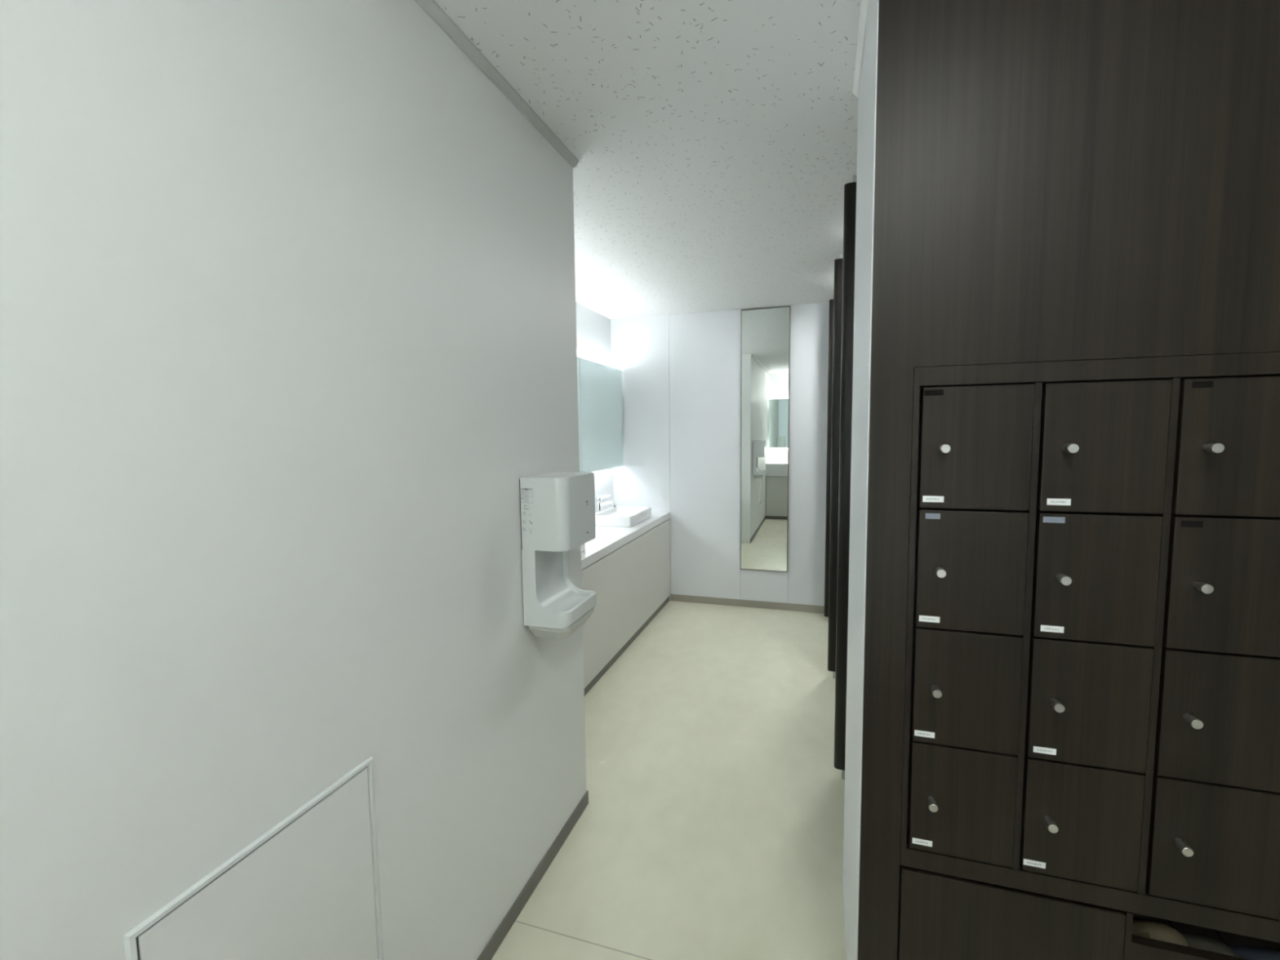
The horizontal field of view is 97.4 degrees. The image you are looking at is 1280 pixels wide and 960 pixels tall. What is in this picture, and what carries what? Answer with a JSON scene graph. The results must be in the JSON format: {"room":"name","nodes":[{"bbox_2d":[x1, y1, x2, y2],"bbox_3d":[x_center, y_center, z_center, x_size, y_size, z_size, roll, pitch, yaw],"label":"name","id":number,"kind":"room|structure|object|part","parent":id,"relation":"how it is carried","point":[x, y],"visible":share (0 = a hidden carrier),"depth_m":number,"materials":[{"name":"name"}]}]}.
{"room":"public restroom","nodes":[
{"label":"public restroom","id":0,"kind":"room"},
{"bbox_2d":[0,0,586,959],"bbox_3d":[-1.029,0.171,1.005,0.870,2.400,2.568,1,5,18],"label":"wall","id":1,"kind":"structure","parent":0,"point":[288,347],"depth_m":0.91,"materials":[{"name":"white paint"}]},
{"bbox_2d":[123,755,383,959],"bbox_3d":[-0.598,0.792,0.945,0.006,0.442,0.423,1,5,18],"label":"access hatch","id":2,"kind":"object","parent":1,"relation":"attached to","point":[308,887],"visible":1,"depth_m":0.96,"materials":[{"name":"white plastic"}]},
{"bbox_2d":[414,0,578,168],"bbox_3d":[-0.619,-1.007,0.768,0.022,0.022,2.568,1,5,18],"label":"trim","id":3,"kind":"structure","parent":1,"relation":"attached to","point":[431,7],"depth_m":1.47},
{"bbox_2d":[476,790,588,959],"bbox_3d":[-0.597,1.346,0.974,0.006,0.054,2.574,1,5,18],"label":"baseboard","id":4,"kind":"structure","parent":1,"relation":"attached to","point":[489,951],"depth_m":1.76,"materials":[{"name":"grey plastic"}]},
{"bbox_2d":[519,471,595,639],"bbox_3d":[-0.249,0.229,1.769,0.151,0.492,0.236,1,5,18],"label":"dryer","id":5,"kind":"object","parent":1,"relation":"attached to","point":[557,508],"visible":1,"depth_m":1.68,"materials":[{"name":"white plastic"}]},
{"bbox_3d":[-0.319,0.202,1.789,0.004,0.428,0.224,1,5,18],"label":"wall plate","id":6,"kind":"part","parent":5,"relation":"part of","materials":[{"name":"white plastic"}]},
{"bbox_2d":[521,549,595,628],"bbox_3d":[-0.246,0.314,1.776,0.146,0.232,0.236,1,5,18],"label":"drip tray","id":7,"kind":"object","parent":5,"relation":"on","point":[551,600],"depth_m":1.73,"materials":[{"name":"white plastic"}]},
{"bbox_2d":[575,301,613,513],"bbox_3d":[-1.108,0.051,2.422,0.150,2.400,5.526,1,5,18],"label":"wall","id":8,"kind":"structure","parent":0,"point":[593,328],"depth_m":4.52,"materials":[{"name":"white paint"}]},
{"bbox_2d":[577,356,623,471],"bbox_3d":[-0.598,-0.414,3.564,0.110,0.814,2.607,1,5,18],"label":"backlit mirror","id":9,"kind":"object","parent":8,"relation":"attached to","point":[600,398],"visible":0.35,"depth_m":4.28,"materials":[{"name":"white mirror"}]},
{"bbox_2d":[434,0,861,319],"bbox_3d":[0.823,-1.165,1.690,4.300,0.100,5.626,1,5,18],"label":"ceiling","id":10,"kind":"structure","parent":0,"point":[713,143],"depth_m":1.80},
{"bbox_2d":[491,600,846,959],"bbox_3d":[0.854,1.326,1.902,4.300,0.100,5.626,1,5,18],"label":"floor","id":11,"kind":"structure","parent":0,"point":[711,826],"depth_m":2.16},
{"bbox_2d":[515,920,651,959],"bbox_3d":[0.457,1.324,1.404,1.750,0.003,0.003,1,5,18],"label":"trim","id":12,"kind":"structure","parent":11,"relation":"in","point":[515,921],"depth_m":1.60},
{"bbox_2d":[581,519,670,695],"bbox_3d":[-0.390,0.789,3.610,0.508,0.710,2.654,1,5,18],"label":"panel","id":13,"kind":"object","parent":11,"relation":"on","point":[631,584],"visible":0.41,"depth_m":3.66,"materials":[{"name":"grey laminate"}]},
{"bbox_2d":[581,511,670,569],"bbox_3d":[-0.395,0.407,3.577,0.508,0.053,2.656,1,5,18],"label":"countertop","id":14,"kind":"structure","parent":13,"relation":"on","point":[607,540],"depth_m":3.70,"materials":[{"name":"white stone"}]},
{"bbox_2d":[581,543,585,552],"bbox_3d":[-0.543,0.389,3.046,0.314,0.077,0.524,1,5,18],"label":"vessel basin","id":15,"kind":"object","parent":14,"relation":"in","point":[583,546],"visible":0.05,"depth_m":3.21,"materials":[{"name":"white ceramic"}]},
{"bbox_2d":[595,495,615,512],"bbox_3d":[-0.269,0.213,4.398,0.167,0.192,0.052,1,5,18],"label":"tap","id":16,"kind":"object","parent":14,"relation":"on","point":[598,500],"visible":0.81,"depth_m":4.39,"materials":[{"name":"silver metal"}]},
{"bbox_3d":[-0.287,0.145,4.397,0.120,0.056,0.042,1,5,18],"label":"lever","id":17,"kind":"part","parent":16,"relation":"part of","materials":[{"name":"silver metal"}]},
{"bbox_3d":[-0.253,0.189,4.390,0.133,0.047,0.025,1,5,18],"label":"spout","id":18,"kind":"part","parent":16,"relation":"part of","materials":[{"name":"silver metal"}]},
{"bbox_2d":[595,506,651,527],"bbox_3d":[-0.136,0.277,4.308,0.314,0.077,0.524,1,5,18],"label":"vessel basin","id":19,"kind":"object","parent":14,"relation":"in","point":[617,516],"visible":0.88,"depth_m":4.19,"materials":[{"name":"white ceramic"}]},
{"bbox_2d":[824,299,833,617],"bbox_3d":[2.399,-0.111,3.814,2.149,2.400,0.040,1,5,18],"label":"wall","id":20,"kind":"structure","parent":11,"relation":"on","point":[831,301],"depth_m":4.12,"materials":[{"name":"brown wood"}]},
{"bbox_2d":[827,253,843,678],"bbox_3d":[2.099,-0.026,2.864,2.135,2.400,0.040,1,5,18],"label":"wall","id":21,"kind":"structure","parent":11,"relation":"on","point":[837,290],"depth_m":3.16,"materials":[{"name":"brown wood"}]},
{"bbox_2d":[833,174,856,779],"bbox_3d":[1.804,0.058,1.923,2.120,2.400,0.040,1,5,18],"label":"wall","id":22,"kind":"structure","parent":11,"relation":"on","point":[850,188],"depth_m":2.22,"materials":[{"name":"brown wood"}]},
{"bbox_2d":[897,864,1248,959],"bbox_3d":[0.965,1.046,1.215,0.798,0.571,0.400,1,5,18],"label":"cabinet","id":23,"kind":"object","parent":11,"relation":"on","point":[941,917],"visible":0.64,"depth_m":1.07,"materials":[{"name":"brown wood"}]},
{"bbox_3d":[0.704,1.037,1.097,0.368,0.516,0.018,1,5,18],"label":"panel","id":24,"kind":"part","parent":23,"relation":"part of","materials":[{"name":"brown wood"}]},
{"bbox_2d":[899,351,1279,942],"bbox_3d":[0.957,0.269,1.155,0.798,0.982,0.468,1,5,18],"label":"locker","id":25,"kind":"object","parent":23,"relation":"on","point":[1091,709],"visible":0.99,"depth_m":0.99,"materials":[{"name":"brown wood"}]},
{"bbox_3d":[0.562,0.623,1.081,0.016,0.016,0.028,1,5,18],"label":"knob","id":26,"kind":"part","parent":25,"relation":"part of","materials":[{"name":"metal"}]},
{"bbox_3d":[0.560,0.399,1.062,0.016,0.016,0.028,1,5,18],"label":"knob","id":27,"kind":"part","parent":25,"relation":"part of","materials":[{"name":"metal"}]},
{"bbox_3d":[0.557,0.171,1.043,0.016,0.016,0.028,1,5,18],"label":"knob","id":28,"kind":"part","parent":25,"relation":"part of","materials":[{"name":"metal"}]},
{"bbox_3d":[0.554,-0.057,1.024,0.016,0.016,0.028,1,5,18],"label":"knob","id":29,"kind":"part","parent":25,"relation":"part of","materials":[{"name":"metal"}]},
{"bbox_3d":[0.620,0.622,1.087,0.177,0.217,0.017,1,5,18],"label":"door","id":30,"kind":"part","parent":25,"relation":"part of","materials":[{"name":"brown wood"}]},
{"bbox_3d":[0.617,0.397,1.067,0.177,0.224,0.017,1,5,18],"label":"door","id":31,"kind":"part","parent":25,"relation":"part of","materials":[{"name":"brown wood"}]},
{"bbox_3d":[0.615,0.169,1.048,0.177,0.225,0.017,1,5,18],"label":"door","id":32,"kind":"part","parent":25,"relation":"part of","materials":[{"name":"brown wood"}]},
{"bbox_3d":[0.612,-0.059,1.029,0.177,0.223,0.017,1,5,18],"label":"door","id":33,"kind":"part","parent":25,"relation":"part of","materials":[{"name":"brown wood"}]},
{"bbox_3d":[0.747,0.626,1.022,0.016,0.016,0.028,1,5,18],"label":"knob","id":34,"kind":"part","parent":25,"relation":"part of","materials":[{"name":"metal"}]},
{"bbox_3d":[0.744,0.401,1.003,0.016,0.016,0.028,1,5,18],"label":"knob","id":35,"kind":"part","parent":25,"relation":"part of","materials":[{"name":"metal"}]},
{"bbox_3d":[0.741,0.173,0.984,0.016,0.016,0.028,1,5,18],"label":"knob","id":36,"kind":"part","parent":25,"relation":"part of","materials":[{"name":"metal"}]},
{"bbox_3d":[0.738,-0.055,0.964,0.016,0.016,0.028,1,5,18],"label":"knob","id":37,"kind":"part","parent":25,"relation":"part of","materials":[{"name":"metal"}]},
{"bbox_3d":[0.804,0.625,1.027,0.177,0.217,0.017,1,5,18],"label":"door","id":38,"kind":"part","parent":25,"relation":"part of","materials":[{"name":"brown wood"}]},
{"bbox_3d":[0.801,0.400,1.008,0.177,0.224,0.017,1,5,18],"label":"door","id":39,"kind":"part","parent":25,"relation":"part of","materials":[{"name":"brown wood"}]},
{"bbox_3d":[0.799,0.172,0.989,0.177,0.225,0.017,1,5,18],"label":"door","id":40,"kind":"part","parent":25,"relation":"part of","materials":[{"name":"brown wood"}]},
{"bbox_3d":[0.796,-0.056,0.969,0.177,0.223,0.017,1,5,18],"label":"door","id":41,"kind":"part","parent":25,"relation":"part of","materials":[{"name":"brown wood"}]},
{"bbox_3d":[0.931,0.629,0.963,0.016,0.016,0.028,1,5,18],"label":"knob","id":42,"kind":"part","parent":25,"relation":"part of","materials":[{"name":"metal"}]},
{"bbox_3d":[0.928,0.404,0.944,0.016,0.016,0.028,1,5,18],"label":"knob","id":43,"kind":"part","parent":25,"relation":"part of","materials":[{"name":"metal"}]},
{"bbox_3d":[0.925,0.176,0.924,0.016,0.016,0.028,1,5,18],"label":"knob","id":44,"kind":"part","parent":25,"relation":"part of","materials":[{"name":"metal"}]},
{"bbox_3d":[0.989,0.627,0.968,0.177,0.217,0.017,1,5,18],"label":"door","id":45,"kind":"part","parent":25,"relation":"part of","materials":[{"name":"brown wood"}]},
{"bbox_3d":[0.922,-0.052,0.905,0.016,0.016,0.028,1,5,18],"label":"knob","id":46,"kind":"part","parent":25,"relation":"part of","materials":[{"name":"metal"}]},
{"bbox_3d":[0.986,0.403,0.949,0.177,0.224,0.017,1,5,18],"label":"door","id":47,"kind":"part","parent":25,"relation":"part of","materials":[{"name":"brown wood"}]},
{"bbox_3d":[0.983,0.175,0.930,0.177,0.225,0.017,1,5,18],"label":"door","id":48,"kind":"part","parent":25,"relation":"part of","materials":[{"name":"brown wood"}]},
{"bbox_3d":[0.980,-0.053,0.910,0.177,0.223,0.017,1,5,18],"label":"door","id":49,"kind":"part","parent":25,"relation":"part of","materials":[{"name":"brown wood"}]},
{"bbox_2d":[1131,912,1188,946],"bbox_3d":[1.009,0.874,1.126,0.114,0.067,0.239,1,5,18],"label":"slipper","id":50,"kind":"object","parent":23,"relation":"in","point":[1148,926],"visible":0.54,"depth_m":1.07,"materials":[{"name":"beige fabric"}]},
{"bbox_2d":[1165,919,1236,956],"bbox_3d":[1.100,0.887,1.105,0.075,0.042,0.239,1,5,18],"label":"slipper","id":51,"kind":"object","parent":23,"relation":"in","point":[1196,936],"visible":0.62,"depth_m":1.09,"materials":[{"name":"grey fabric"}]},
{"bbox_2d":[1213,929,1279,959],"bbox_3d":[1.188,0.883,1.072,0.114,0.054,0.239,1,5,18],"label":"slipper","id":52,"kind":"object","parent":23,"relation":"in","point":[1245,947],"visible":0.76,"depth_m":1.08,"materials":[{"name":"blue fabric"}]},
{"bbox_2d":[610,302,829,605],"bbox_3d":[1.651,-0.147,4.348,3.920,2.400,0.150,1,5,18],"label":"wall","id":53,"kind":"structure","parent":0,"point":[681,373],"depth_m":4.61,"materials":[{"name":"white paint"}]},
{"bbox_2d":[670,594,824,613],"bbox_3d":[1.123,1.019,4.540,1.809,0.058,0.007,1,5,18],"label":"baseboard","id":54,"kind":"structure","parent":53,"relation":"attached to","point":[688,598],"depth_m":4.61,"materials":[{"name":"grey plastic"}]},
{"bbox_2d":[740,306,791,572],"bbox_3d":[0.992,-0.303,4.470,0.378,2.082,0.032,1,5,18],"label":"wall mirror","id":55,"kind":"object","parent":53,"relation":"attached to","point":[765,335],"visible":1,"depth_m":4.46,"materials":[{"name":"white mirror"}]},
{"bbox_2d":[857,0,1279,959],"bbox_3d":[1.450,0.160,0.779,2.112,2.400,0.020,1,5,18],"label":"wall","id":56,"kind":"structure","parent":0,"point":[1056,180],"depth_m":0.96,"materials":[{"name":"brown wood"}]},
{"bbox_2d":[853,0,868,97],"bbox_3d":[0.516,-1.069,1.298,0.014,0.016,0.641,1,5,18],"label":"trim","id":57,"kind":"structure","parent":56,"relation":"attached to","point":[864,7],"depth_m":1.39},
{"bbox_3d":[1.548,0.133,1.083,2.112,2.400,0.621,1,5,18],"label":"wall locker partition","id":58,"kind":"structure","parent":0,"visible":0},
{"bbox_2d":[842,0,879,959],"bbox_3d":[0.538,0.118,1.399,0.002,2.400,0.637,1,5,18],"label":"wall","id":59,"kind":"structure","parent":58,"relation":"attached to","point":[867,93],"depth_m":1.28,"materials":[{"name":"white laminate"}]}
]}

